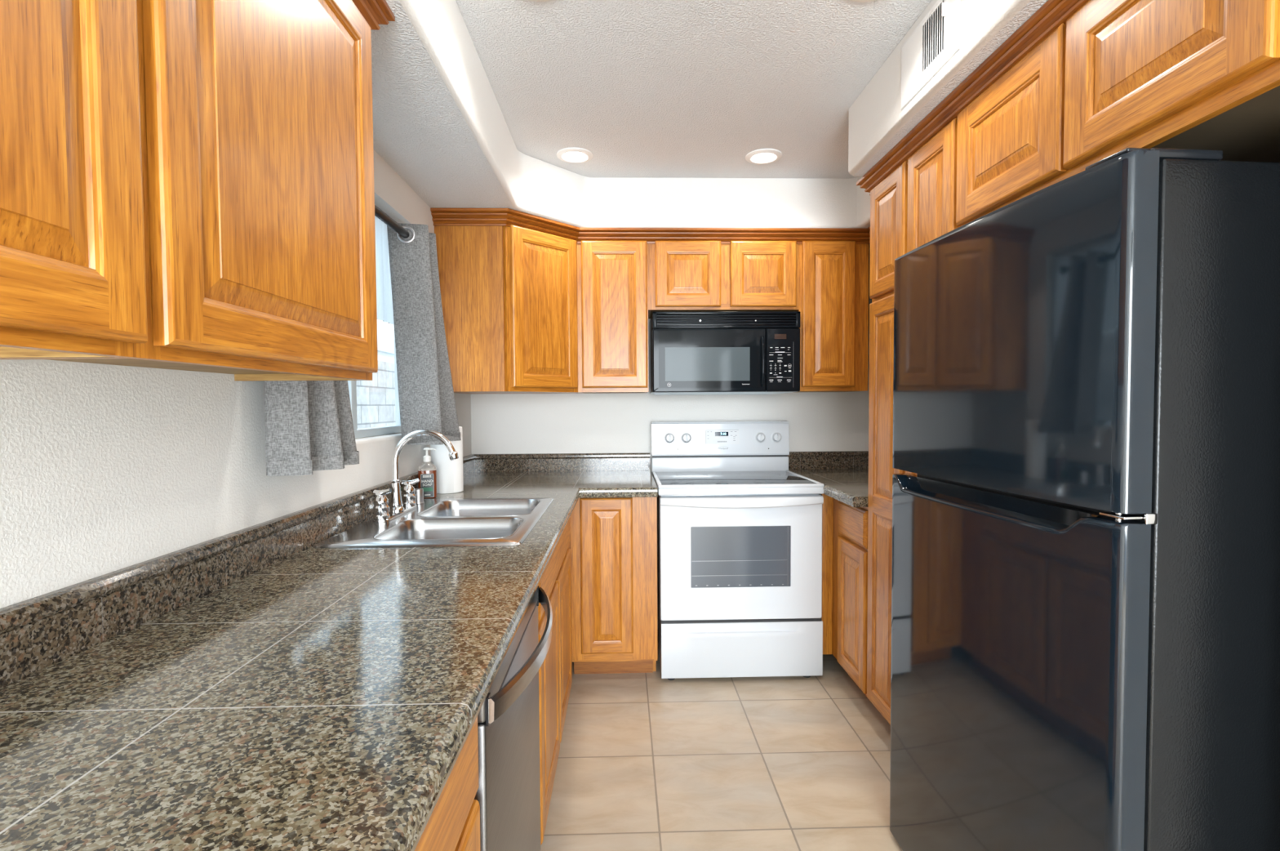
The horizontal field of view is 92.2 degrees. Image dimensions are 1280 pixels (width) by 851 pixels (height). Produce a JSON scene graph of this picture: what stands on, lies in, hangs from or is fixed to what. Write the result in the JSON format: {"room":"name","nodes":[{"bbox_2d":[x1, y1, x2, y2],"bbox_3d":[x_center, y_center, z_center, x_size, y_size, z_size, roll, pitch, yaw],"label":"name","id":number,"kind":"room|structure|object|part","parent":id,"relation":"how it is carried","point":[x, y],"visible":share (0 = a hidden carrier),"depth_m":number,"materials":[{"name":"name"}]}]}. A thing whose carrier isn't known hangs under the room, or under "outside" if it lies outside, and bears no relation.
{"room":"kitchen","nodes":[
{"label":"kitchen","id":0,"kind":"room"},
{"bbox_2d":[0,150,471,608],"bbox_3d":[-0.918,0.073,0.211,0.130,2.420,6.470,0,2,-2],"label":"wall","id":1,"kind":"structure","parent":0,"point":[104,468],"depth_m":1.07,"materials":[{"name":"white paint"}]},
{"bbox_2d":[0,0,147,358],"bbox_3d":[-0.705,-0.455,0.387,0.312,0.778,0.614,0,2,-2],"label":"upper cabinet","id":2,"kind":"object","parent":1,"relation":"attached to","point":[73,278],"visible":1,"depth_m":0.60,"materials":[{"name":"brown wood"}]},
{"bbox_3d":[-0.554,-0.456,0.391,0.008,0.605,0.454,0,2,-2],"label":"raised panel","id":3,"kind":"part","parent":2,"relation":"part of","materials":[{"name":"brown wood"}]},
{"bbox_3d":[-0.579,-0.456,0.390,0.019,0.778,0.614,0,2,-2],"label":"frame","id":4,"kind":"part","parent":2,"relation":"part of","materials":[{"name":"brown wood"}]},
{"bbox_2d":[0,0,377,381],"bbox_3d":[-0.723,-0.477,1.023,0.312,0.778,0.658,0,2,-2],"label":"upper cabinet","id":5,"kind":"object","parent":1,"relation":"attached to","point":[256,116],"visible":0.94,"depth_m":0.92,"materials":[{"name":"brown wood"}]},
{"bbox_3d":[-0.597,-0.478,1.026,0.019,0.778,0.658,0,2,-2],"label":"frame","id":6,"kind":"part","parent":5,"relation":"part of","materials":[{"name":"brown wood"}]},
{"bbox_3d":[-0.577,-0.477,1.029,0.020,0.745,0.627,0,2,-2],"label":"door","id":7,"kind":"part","parent":5,"relation":"part of","materials":[{"name":"brown wood"}]},
{"bbox_3d":[-0.572,-0.477,1.030,0.008,0.605,0.487,0,2,-2],"label":"raised panel","id":8,"kind":"part","parent":5,"relation":"part of","materials":[{"name":"brown wood"}]},
{"bbox_2d":[352,0,395,30],"bbox_3d":[-0.704,-0.867,0.727,0.340,0.066,1.321,0,2,-2],"label":"crown molding","id":9,"kind":"structure","parent":5,"relation":"attached to","point":[375,12],"depth_m":1.33,"materials":[{"name":"brown wood"}]},
{"bbox_2d":[0,452,649,687],"bbox_3d":[-0.399,0.259,1.897,1.001,0.098,3.145,0,2,-2],"label":"backsplash","id":10,"kind":"structure","parent":1,"relation":"attached to","point":[39,632],"depth_m":1.14,"materials":[{"name":"stone"}]},
{"bbox_2d":[347,380,401,438],"bbox_3d":[-0.981,-0.378,2.091,0.062,0.845,1.100,0,2,-2],"label":"window","id":11,"kind":"structure","parent":1,"relation":"in","point":[388,429],"depth_m":2.13,"materials":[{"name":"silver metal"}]},
{"bbox_2d":[374,204,409,238],"bbox_3d":[-0.857,-0.672,1.905,0.098,0.044,1.104,0,2,-2],"label":"curtain rod","id":12,"kind":"object","parent":1,"relation":"attached to","point":[379,213],"visible":0.12,"depth_m":2.04,"materials":[{"name":"black"}]},
{"bbox_2d":[264,380,359,475],"bbox_3d":[-0.789,-0.295,1.543,0.095,0.806,0.349,0,2,3],"label":"curtain","id":13,"kind":"object","parent":12,"relation":"hanging from","point":[308,424],"visible":0.3,"depth_m":1.40,"materials":[{"name":"grey fabric"}]},
{"bbox_2d":[386,222,461,444],"bbox_3d":[-0.819,-0.330,2.395,0.167,0.794,0.387,0,2,-2],"label":"curtain","id":14,"kind":"object","parent":12,"relation":"hanging from","point":[426,396],"visible":0.95,"depth_m":2.24,"materials":[{"name":"grey fabric"}]},
{"bbox_2d":[434,224,581,393],"bbox_3d":[-0.628,-0.552,3.121,0.622,0.771,0.629,0,2,-2],"label":"upper cabinet","id":15,"kind":"object","parent":1,"relation":"attached to","point":[508,295],"visible":0.95,"depth_m":2.82,"materials":[{"name":"brown wood"}]},
{"bbox_3d":[-0.470,-0.548,2.968,0.019,0.771,0.424,2,3,43],"label":"frame","id":16,"kind":"part","parent":15,"relation":"part of","materials":[{"name":"brown wood"}]},
{"bbox_3d":[-0.452,-0.551,2.957,0.020,0.738,0.388,2,3,43],"label":"door","id":17,"kind":"part","parent":15,"relation":"part of","materials":[{"name":"brown wood"}]},
{"bbox_3d":[-0.449,-0.551,2.953,0.008,0.610,0.260,2,3,43],"label":"raised panel","id":18,"kind":"part","parent":15,"relation":"part of","materials":[{"name":"brown wood"}]},
{"bbox_2d":[430,207,870,244],"bbox_3d":[0.134,-0.941,2.754,2.130,0.066,0.719,0,2,-2],"label":"crown molding","id":19,"kind":"structure","parent":15,"relation":"attached to","point":[441,216],"depth_m":3.08,"materials":[{"name":"brown wood"}]},
{"bbox_2d":[471,247,871,494],"bbox_3d":[0.276,-0.047,3.540,2.727,2.420,0.120,0,2,-2],"label":"wall","id":20,"kind":"structure","parent":0,"point":[819,421],"depth_m":3.47,"materials":[{"name":"white paint"}]},
{"bbox_2d":[576,240,648,393],"bbox_3d":[-0.142,-0.560,3.274,0.358,0.771,0.350,0,2,-2],"label":"upper cabinet","id":21,"kind":"object","parent":20,"relation":"attached to","point":[612,276],"visible":0.99,"depth_m":3.10,"materials":[{"name":"brown wood"}]},
{"bbox_3d":[-0.129,-0.560,3.105,0.197,0.604,0.008,0,2,-2],"label":"raised panel","id":22,"kind":"part","parent":21,"relation":"part of","materials":[{"name":"brown wood"}]},
{"bbox_2d":[648,240,799,318],"bbox_3d":[0.421,-0.772,3.283,0.770,0.355,0.350,0,2,-2],"label":"upper cabinet","id":23,"kind":"object","parent":20,"relation":"attached to","point":[684,276],"visible":0.94,"depth_m":3.11,"materials":[{"name":"brown wood"}]},
{"bbox_3d":[0.243,-0.767,3.113,0.332,0.330,0.020,0,2,-2],"label":"door","id":24,"kind":"part","parent":23,"relation":"part of","materials":[{"name":"brown wood"}]},
{"bbox_3d":[0.244,-0.766,3.108,0.196,0.194,0.008,0,2,-2],"label":"raised panel","id":25,"kind":"part","parent":23,"relation":"part of","materials":[{"name":"brown wood"}]},
{"bbox_2d":[648,311,800,395],"bbox_3d":[0.433,-0.371,3.267,0.748,0.415,0.408,0,2,-2],"label":"microwave","id":26,"kind":"object","parent":23,"relation":"attached to","point":[699,353],"visible":1,"depth_m":3.10,"materials":[{"name":"black plastic"}]},
{"bbox_3d":[0.349,-0.330,3.114,0.572,0.319,0.031,0,2,-2],"label":"door","id":27,"kind":"part","parent":26,"relation":"part of","materials":[{"name":"black glass"}]},
{"bbox_3d":[0.351,-0.334,3.099,0.514,0.289,0.001,0,2,-2],"label":"door glass","id":28,"kind":"part","parent":26,"relation":"part of","materials":[{"name":"black glass"}]},
{"bbox_3d":[0.616,-0.323,3.090,0.017,0.256,0.041,0,2,-2],"label":"handle","id":29,"kind":"part","parent":26,"relation":"part of","materials":[{"name":"black plastic"}]},
{"bbox_3d":[0.725,-0.332,3.126,0.173,0.319,0.030,0,2,-2],"label":"control panel","id":30,"kind":"part","parent":26,"relation":"part of","materials":[{"name":"black plastic"}]},
{"bbox_3d":[0.626,-0.769,3.124,0.336,0.330,0.020,0,2,-2],"label":"door","id":31,"kind":"part","parent":23,"relation":"part of","materials":[{"name":"brown wood"}]},
{"bbox_3d":[0.626,-0.769,3.119,0.200,0.194,0.008,0,2,-2],"label":"raised panel","id":32,"kind":"part","parent":23,"relation":"part of","materials":[{"name":"brown wood"}]},
{"bbox_2d":[787,450,868,469],"bbox_3d":[1.166,0.196,3.499,0.672,0.098,0.028,0,2,-2],"label":"backsplash","id":33,"kind":"structure","parent":20,"relation":"attached to","point":[831,459],"depth_m":3.49,"materials":[{"name":"stone"}]},
{"bbox_2d":[796,240,868,391],"bbox_3d":[0.987,-0.568,3.306,0.360,0.771,0.350,0,2,-2],"label":"upper cabinet","id":34,"kind":"object","parent":20,"relation":"attached to","point":[833,281],"visible":0.91,"depth_m":3.14,"materials":[{"name":"brown wood"}]},
{"bbox_3d":[0.963,-0.568,3.136,0.138,0.604,0.008,0,2,-2],"label":"raised panel","id":35,"kind":"part","parent":34,"relation":"part of","materials":[{"name":"brown wood"}]},
{"bbox_2d":[455,0,931,178],"bbox_3d":[0.363,-1.195,0.205,2.847,0.100,6.870,0,2,-2],"label":"ceiling","id":36,"kind":"structure","parent":0,"point":[651,88],"depth_m":2.14,"materials":[{"name":"white paint"}]},
{"bbox_2d":[528,0,549,1],"bbox_3d":[-0.280,-1.184,1.644,0.166,0.012,0.166,0,2,-2],"label":"recessed light","id":37,"kind":"object","parent":36,"relation":"in","point":[529,0],"visible":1,"depth_m":1.72,"materials":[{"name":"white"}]},
{"bbox_2d":[556,146,593,163],"bbox_3d":[-0.296,-1.223,2.798,0.166,0.012,0.166,0,2,-2],"label":"recessed light","id":38,"kind":"object","parent":36,"relation":"in","point":[572,154],"visible":1,"depth_m":2.78,"materials":[{"name":"white plastic"}]},
{"bbox_2d":[745,148,782,164],"bbox_3d":[0.567,-1.229,2.822,0.166,0.012,0.166,0,2,-2],"label":"recessed light","id":39,"kind":"object","parent":36,"relation":"in","point":[762,156],"visible":1,"depth_m":2.81,"materials":[{"name":"white"}]},
{"bbox_2d":[850,0,875,2],"bbox_3d":[0.625,-1.189,1.654,0.166,0.012,0.166,0,2,-2],"label":"recessed light","id":40,"kind":"object","parent":36,"relation":"in","point":[857,1],"visible":1,"depth_m":1.73,"materials":[{"name":"white"}]},
{"bbox_2d":[371,0,1048,247],"bbox_3d":[0.364,-1.017,0.211,2.447,0.254,6.470,0,2,-2],"label":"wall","id":41,"kind":"structure","parent":0,"point":[439,122],"depth_m":2.20,"materials":[{"name":"white paint"}]},
{"bbox_2d":[900,0,960,110],"bbox_3d":[0.815,-1.077,1.756,0.015,0.195,0.335,0,2,-2],"label":"air vent","id":42,"kind":"object","parent":41,"relation":"in","point":[942,30],"visible":1,"depth_m":1.74,"materials":[{"name":"white metal"}]},
{"bbox_3d":[0.815,-1.116,1.652,0.010,0.035,0.004,0,2,-2],"label":"damper lever","id":43,"kind":"part","parent":42,"relation":"part of","materials":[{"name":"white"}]},
{"bbox_2d":[540,648,902,850],"bbox_3d":[0.377,1.324,0.291,2.847,0.100,6.870,0,2,-2],"label":"floor","id":44,"kind":"structure","parent":0,"point":[646,761],"depth_m":2.18,"materials":[{"name":"beige tile"}]},
{"bbox_2d":[414,715,480,850],"bbox_3d":[-0.545,0.831,0.642,0.627,0.872,0.608,0,2,-2],"label":"base cabinet","id":45,"kind":"object","parent":44,"relation":"on","point":[453,824],"visible":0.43,"depth_m":0.82,"materials":[{"name":"brown wood"}]},
{"bbox_3d":[-0.242,0.865,0.654,0.020,0.570,0.588,0,2,-2],"label":"door","id":46,"kind":"part","parent":45,"relation":"part of","materials":[{"name":"brown wood"}]},
{"bbox_2d":[474,586,552,850],"bbox_3d":[-0.515,0.811,1.260,0.667,0.862,0.608,0,2,-2],"label":"dishwasher","id":47,"kind":"object","parent":44,"relation":"on","point":[508,794],"visible":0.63,"depth_m":1.17,"materials":[{"name":"silver metal"}]},
{"bbox_3d":[-0.215,0.436,1.256,0.063,0.040,0.588,0,2,-2],"label":"handle","id":48,"kind":"part","parent":47,"relation":"part of","materials":[{"name":"metal"}]},
{"bbox_2d":[537,516,572,844],"bbox_3d":[-0.590,0.778,2.186,0.627,0.872,1.230,0,2,-2],"label":"base cabinet","id":49,"kind":"object","parent":44,"relation":"on","point":[555,673],"visible":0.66,"depth_m":1.96,"materials":[{"name":"brown wood"}]},
{"bbox_2d":[0,470,657,850],"bbox_3d":[-0.398,0.330,1.899,1.001,0.042,3.145,0,2,-2],"label":"countertop","id":50,"kind":"structure","parent":49,"relation":"on","point":[313,699],"depth_m":0.77,"materials":[{"name":"stone"}]},
{"bbox_2d":[373,429,458,522],"bbox_3d":[-0.731,0.155,2.075,0.237,0.285,0.303,0,2,-2],"label":"faucet","id":51,"kind":"object","parent":50,"relation":"on","point":[399,504],"visible":1,"depth_m":2.06,"materials":[{"name":"silver metal"}]},
{"bbox_3d":[-0.819,0.253,1.949,0.050,0.078,0.050,0,2,-2],"label":"handle","id":52,"kind":"part","parent":51,"relation":"part of","materials":[{"name":"silver metal"}]},
{"bbox_3d":[-0.813,0.211,1.948,0.061,0.027,0.042,0,2,-2],"label":"lever","id":53,"kind":"part","parent":51,"relation":"part of","materials":[{"name":"silver metal"}]},
{"bbox_3d":[-0.822,0.293,2.077,0.052,0.011,0.302,0,2,-2],"label":"deck plate","id":54,"kind":"part","parent":51,"relation":"part of","materials":[{"name":"silver metal"}]},
{"bbox_3d":[-0.823,0.235,2.076,0.052,0.106,0.052,0,2,-2],"label":"spout","id":55,"kind":"part","parent":51,"relation":"part of","materials":[{"name":"silver metal"}]},
{"bbox_3d":[-0.826,0.245,2.199,0.050,0.078,0.050,0,2,-2],"label":"handle","id":56,"kind":"part","parent":51,"relation":"part of","materials":[{"name":"silver metal"}]},
{"bbox_3d":[-0.822,0.203,2.202,0.060,0.027,0.038,-2,2,-37],"label":"lever","id":57,"kind":"part","parent":51,"relation":"part of","materials":[{"name":"silver metal"}]},
{"bbox_3d":[-0.727,0.100,2.075,0.215,0.174,0.021,0,2,-2],"label":"spout","id":58,"kind":"part","parent":51,"relation":"part of","materials":[{"name":"silver metal"}]},
{"bbox_2d":[417,447,437,498],"bbox_3d":[-0.855,0.189,2.475,0.072,0.204,0.054,-1,2,-16],"label":"soap dispenser","id":59,"kind":"object","parent":50,"relation":"on","point":[427,470],"visible":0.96,"depth_m":2.46,"materials":[{"name":"brown"}]},
{"bbox_2d":[417,469,437,498],"bbox_3d":[-0.855,0.235,2.478,0.072,0.112,0.052,-1,2,-16],"label":"bottle","id":60,"kind":"object","parent":59,"relation":"attached to","point":[427,477],"depth_m":2.45,"materials":[{"name":"brown"}]},
{"bbox_2d":[312,497,553,547],"bbox_3d":[-0.602,0.389,2.028,0.550,0.181,0.816,0,2,-2],"label":"sink","id":61,"kind":"object","parent":50,"relation":"in","point":[451,522],"visible":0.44,"depth_m":1.99,"materials":[{"name":"metal"}]},
{"bbox_2d":[414,488,424,503],"bbox_3d":[-0.829,0.264,2.303,0.042,0.054,0.042,0,2,-2],"label":"air gap","id":62,"kind":"object","parent":61,"relation":"on","point":[419,492],"visible":0.67,"depth_m":2.29,"materials":[{"name":"silver metal"}]},
{"bbox_3d":[-0.555,0.395,1.843,0.392,0.181,0.320,0,2,-2],"label":"bowl","id":63,"kind":"part","parent":61,"relation":"part of","materials":[{"name":"metal"}]},
{"bbox_3d":[-0.563,0.382,2.215,0.387,0.181,0.364,0,2,-2],"label":"bowl","id":64,"kind":"part","parent":61,"relation":"part of","materials":[{"name":"metal"}]},
{"bbox_2d":[430,426,463,493],"bbox_3d":[-0.831,0.145,2.652,0.134,0.280,0.133,0,2,-2],"label":"paper towel roll","id":65,"kind":"object","parent":50,"relation":"on","point":[450,479],"visible":0.49,"depth_m":2.60,"materials":[{"name":"white paper"}]},
{"bbox_3d":[-0.277,0.824,1.859,0.020,0.570,0.465,0,2,-2],"label":"door","id":66,"kind":"part","parent":49,"relation":"part of","materials":[{"name":"brown wood"}]},
{"bbox_3d":[-0.272,0.824,1.859,0.008,0.434,0.329,0,2,-2],"label":"raised panel","id":67,"kind":"part","parent":49,"relation":"part of","materials":[{"name":"brown wood"}]},
{"bbox_3d":[-0.286,0.435,2.096,0.020,0.152,0.965,0,2,-2],"label":"false drawer","id":68,"kind":"part","parent":49,"relation":"part of","materials":[{"name":"brown wood"}]},
{"bbox_3d":[-0.291,0.807,2.354,0.020,0.570,0.475,0,2,-2],"label":"door","id":69,"kind":"part","parent":49,"relation":"part of","materials":[{"name":"brown wood"}]},
{"bbox_3d":[-0.286,0.807,2.354,0.008,0.434,0.339,0,2,-2],"label":"raised panel","id":70,"kind":"part","parent":49,"relation":"part of","materials":[{"name":"brown wood"}]},
{"bbox_2d":[570,497,657,673],"bbox_3d":[-0.127,0.743,3.144,0.394,0.872,0.700,0,2,-2],"label":"base cabinet","id":71,"kind":"object","parent":44,"relation":"on","point":[614,540],"visible":0.91,"depth_m":2.80,"materials":[{"name":"brown wood"}]},
{"bbox_3d":[-0.151,0.685,2.801,0.237,0.713,0.020,0,2,-2],"label":"door","id":72,"kind":"part","parent":71,"relation":"part of","materials":[{"name":"brown wood"}]},
{"bbox_3d":[-0.151,0.685,2.796,0.113,0.589,0.008,0,2,-2],"label":"raised panel","id":73,"kind":"part","parent":71,"relation":"part of","materials":[{"name":"brown wood"}]},
{"bbox_2d":[651,420,824,679],"bbox_3d":[0.455,0.581,3.129,0.760,1.190,0.703,0,2,-2],"label":"stove","id":74,"kind":"object","parent":44,"relation":"on","point":[740,531],"visible":1,"depth_m":2.83,"materials":[{"name":"white metal"}]},
{"bbox_3d":[0.163,0.069,3.372,0.060,0.060,0.034,0,2,-2],"label":"knob","id":75,"kind":"part","parent":74,"relation":"part of","materials":[{"name":"white plastic"}]},
{"bbox_3d":[0.255,0.069,3.374,0.060,0.060,0.034,0,2,-2],"label":"knob","id":76,"kind":"part","parent":74,"relation":"part of","materials":[{"name":"white plastic"}]},
{"bbox_2d":[715,431,728,435],"bbox_3d":[0.450,0.046,3.393,0.074,0.023,0.003,0,2,-2],"label":"clock","id":77,"kind":"object","parent":74,"relation":"on","point":[717,433],"depth_m":3.39,"materials":[{"name":"black glass"}]},
{"bbox_3d":[0.455,0.064,3.394,0.188,0.080,0.007,0,2,-2],"label":"control panel","id":78,"kind":"part","parent":74,"relation":"part of","materials":[{"name":"white plastic"}]},
{"bbox_2d":[655,470,816,484],"bbox_3d":[0.454,0.266,3.110,0.720,0.010,0.570,0,2,-2],"label":"glass cooktop","id":79,"kind":"object","parent":74,"relation":"in","point":[662,477],"depth_m":3.09,"materials":[{"name":"grey glass"}]},
{"bbox_3d":[0.467,0.609,2.841,0.750,0.574,0.028,0,2,-2],"label":"oven door","id":80,"kind":"part","parent":74,"relation":"part of","materials":[{"name":"white metal"}]},
{"bbox_3d":[0.472,1.036,2.850,0.748,0.256,0.038,0,2,-2],"label":"storage drawer","id":81,"kind":"part","parent":74,"relation":"part of","materials":[{"name":"white metal"}]},
{"bbox_3d":[0.466,0.349,2.797,0.746,0.048,0.054,0,2,-2],"label":"oven handle","id":82,"kind":"part","parent":74,"relation":"part of","materials":[{"name":"white plastic"}]},
{"bbox_3d":[0.665,0.066,3.386,0.060,0.060,0.034,0,2,-2],"label":"knob","id":83,"kind":"part","parent":74,"relation":"part of","materials":[{"name":"white plastic"}]},
{"bbox_3d":[0.754,0.065,3.388,0.060,0.060,0.034,0,2,-2],"label":"knob","id":84,"kind":"part","parent":74,"relation":"part of","materials":[{"name":"white plastic"}]},
{"bbox_2d":[821,493,885,719],"bbox_3d":[1.194,0.751,2.700,0.667,0.872,0.449,0,2,-2],"label":"base cabinet","id":85,"kind":"object","parent":44,"relation":"on","point":[850,523],"depth_m":2.67,"materials":[{"name":"brown wood"}]},
{"bbox_3d":[0.881,0.696,2.905,0.052,0.772,0.016,0,2,-2],"label":"filler panel","id":86,"kind":"part","parent":85,"relation":"part of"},
{"bbox_2d":[788,468,868,506],"bbox_3d":[1.174,0.284,2.988,0.688,0.042,1.057,0,2,-2],"label":"countertop","id":87,"kind":"structure","parent":85,"relation":"on","point":[850,486],"depth_m":2.90,"materials":[{"name":"stone"}]},
{"bbox_3d":[0.923,0.703,2.690,0.019,0.772,0.449,0,2,-2],"label":"frame","id":88,"kind":"part","parent":85,"relation":"part of","materials":[{"name":"brown wood"}]},
{"bbox_3d":[0.900,0.790,2.631,0.008,0.447,0.184,0,2,-2],"label":"raised panel","id":89,"kind":"part","parent":85,"relation":"part of","materials":[{"name":"brown wood"}]},
{"bbox_3d":[0.905,0.790,2.631,0.020,0.575,0.312,0,2,-2],"label":"door","id":90,"kind":"part","parent":85,"relation":"part of","materials":[{"name":"brown wood"}]},
{"bbox_3d":[0.903,0.413,2.618,0.020,0.152,0.312,0,2,-2],"label":"drawer","id":91,"kind":"part","parent":85,"relation":"part of","materials":[{"name":"brown wood"}]},
{"bbox_2d":[866,118,959,724],"bbox_3d":[1.222,0.145,2.136,0.635,2.120,0.636,0,2,-2],"label":"pantry cabinet","id":92,"kind":"object","parent":44,"relation":"on","point":[914,205],"visible":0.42,"depth_m":2.25,"materials":[{"name":"brown wood"}]},
{"bbox_3d":[0.909,0.688,2.300,0.008,0.681,0.164,0,2,-2],"label":"raised panel","id":93,"kind":"part","parent":92,"relation":"part of","materials":[{"name":"brown wood"}]},
{"bbox_3d":[0.904,-0.073,2.274,0.008,0.673,0.164,0,2,-2],"label":"raised panel","id":94,"kind":"part","parent":92,"relation":"part of","materials":[{"name":"brown wood"}]},
{"bbox_3d":[0.912,0.309,2.287,0.020,1.562,0.288,0,2,-2],"label":"door","id":95,"kind":"part","parent":92,"relation":"part of","materials":[{"name":"brown wood"}]},
{"bbox_3d":[0.901,-0.698,2.252,0.008,0.294,0.164,0,2,-2],"label":"raised panel","id":96,"kind":"part","parent":92,"relation":"part of","materials":[{"name":"brown wood"}]},
{"bbox_3d":[0.906,-0.698,2.252,0.020,0.418,0.288,0,2,-2],"label":"door","id":97,"kind":"part","parent":92,"relation":"part of","materials":[{"name":"brown wood"}]},
{"bbox_3d":[0.935,0.097,2.126,0.019,2.020,0.636,0,2,-2],"label":"frame","id":98,"kind":"part","parent":92,"relation":"part of","materials":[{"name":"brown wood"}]},
{"bbox_3d":[0.910,-0.688,1.939,0.008,0.294,0.164,0,2,-2],"label":"raised panel","id":99,"kind":"part","parent":92,"relation":"part of","materials":[{"name":"brown wood"}]},
{"bbox_3d":[0.915,-0.688,1.939,0.020,0.418,0.288,0,2,-2],"label":"door","id":100,"kind":"part","parent":92,"relation":"part of","materials":[{"name":"brown wood"}]},
{"bbox_2d":[856,0,1088,195],"bbox_3d":[1.026,-0.909,1.666,0.282,0.066,1.588,0,2,-2],"label":"crown molding","id":101,"kind":"structure","parent":92,"relation":"attached to","point":[1053,13],"depth_m":1.64,"materials":[{"name":"brown wood"}]},
{"bbox_2d":[889,147,1279,850],"bbox_3d":[1.122,0.375,1.458,0.730,1.708,0.774,-1,2,-6],"label":"refrigerator","id":102,"kind":"object","parent":44,"relation":"on","point":[1086,559],"visible":1,"depth_m":1.09,"materials":[{"name":"black metal"}]},
{"bbox_3d":[0.793,0.681,1.436,0.066,1.058,0.773,-1,2,-6],"label":"fridge door","id":103,"kind":"part","parent":102,"relation":"part of","materials":[{"name":"black metal"}]},
{"bbox_3d":[0.788,-0.166,1.407,0.066,0.602,0.773,-1,2,-6],"label":"freezer door","id":104,"kind":"part","parent":102,"relation":"part of","materials":[{"name":"black metal"}]},
{"bbox_3d":[-4.656,1.345,4.917,6.953,0.200,22.000,0,2,-2],"label":"ground","id":105,"kind":"structure","parent":0,"visible":0},
{"bbox_2d":[355,360,395,428],"bbox_3d":[-2.832,0.253,6.434,0.200,1.860,11.000,0,2,-2],"label":"wall","id":106,"kind":"structure","parent":105,"relation":"on","point":[375,397],"depth_m":6.44,"materials":[{"name":"concrete"}]},
{"bbox_2d":[377,319,394,363],"bbox_3d":[-4.648,-1.422,8.327,0.400,5.100,15.000,0,2,-2],"label":"neighbouring building","id":107,"kind":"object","parent":105,"relation":"on","point":[385,335],"visible":0.02,"depth_m":11.17,"materials":[{"name":"white"}]},
{"bbox_3d":[-0.948,-0.773,2.079,0.008,0.008,1.098,0,2,-2],"label":"curtain rod","id":108,"kind":"object","parent":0,"visible":0},
{"bbox_2d":[374,215,394,324],"bbox_3d":[-0.949,-0.581,2.085,0.024,0.400,1.030,0,2,-2],"label":"window","id":109,"kind":"structure","parent":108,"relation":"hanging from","point":[384,309],"depth_m":2.27,"materials":[{"name":"glass"}]},
{"bbox_3d":[1.653,0.056,0.284,0.120,2.420,6.470,0,2,-2],"label":"wall","id":110,"kind":"structure","parent":0,"visible":0},
{"bbox_2d":[955,0,1279,226],"bbox_3d":[1.239,-0.711,1.337,0.635,0.355,0.904,0,2,-2],"label":"upper cabinet","id":111,"kind":"object","parent":110,"relation":"attached to","point":[1121,74],"visible":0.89,"depth_m":1.20,"materials":[{"name":"brown wood"}]},
{"bbox_3d":[0.920,-0.729,1.565,0.008,0.172,0.273,0,2,-2],"label":"raised panel","id":112,"kind":"part","parent":111,"relation":"part of","materials":[{"name":"brown wood"}]},
{"bbox_3d":[0.925,-0.729,1.565,0.020,0.320,0.421,0,2,-2],"label":"door","id":113,"kind":"part","parent":111,"relation":"part of","materials":[{"name":"brown wood"}]},
{"bbox_3d":[0.952,-0.709,1.329,0.019,0.355,0.904,0,2,-2],"label":"frame","id":114,"kind":"part","parent":111,"relation":"part of","materials":[{"name":"brown wood"}]},
{"bbox_3d":[0.933,-0.714,1.127,0.008,0.164,0.278,0,2,-2],"label":"raised panel","id":115,"kind":"part","parent":111,"relation":"part of","materials":[{"name":"brown wood"}]},
{"bbox_3d":[0.938,-0.714,1.127,0.020,0.320,0.434,0,2,-2],"label":"door","id":116,"kind":"part","parent":111,"relation":"part of","materials":[{"name":"brown wood"}]}
]}

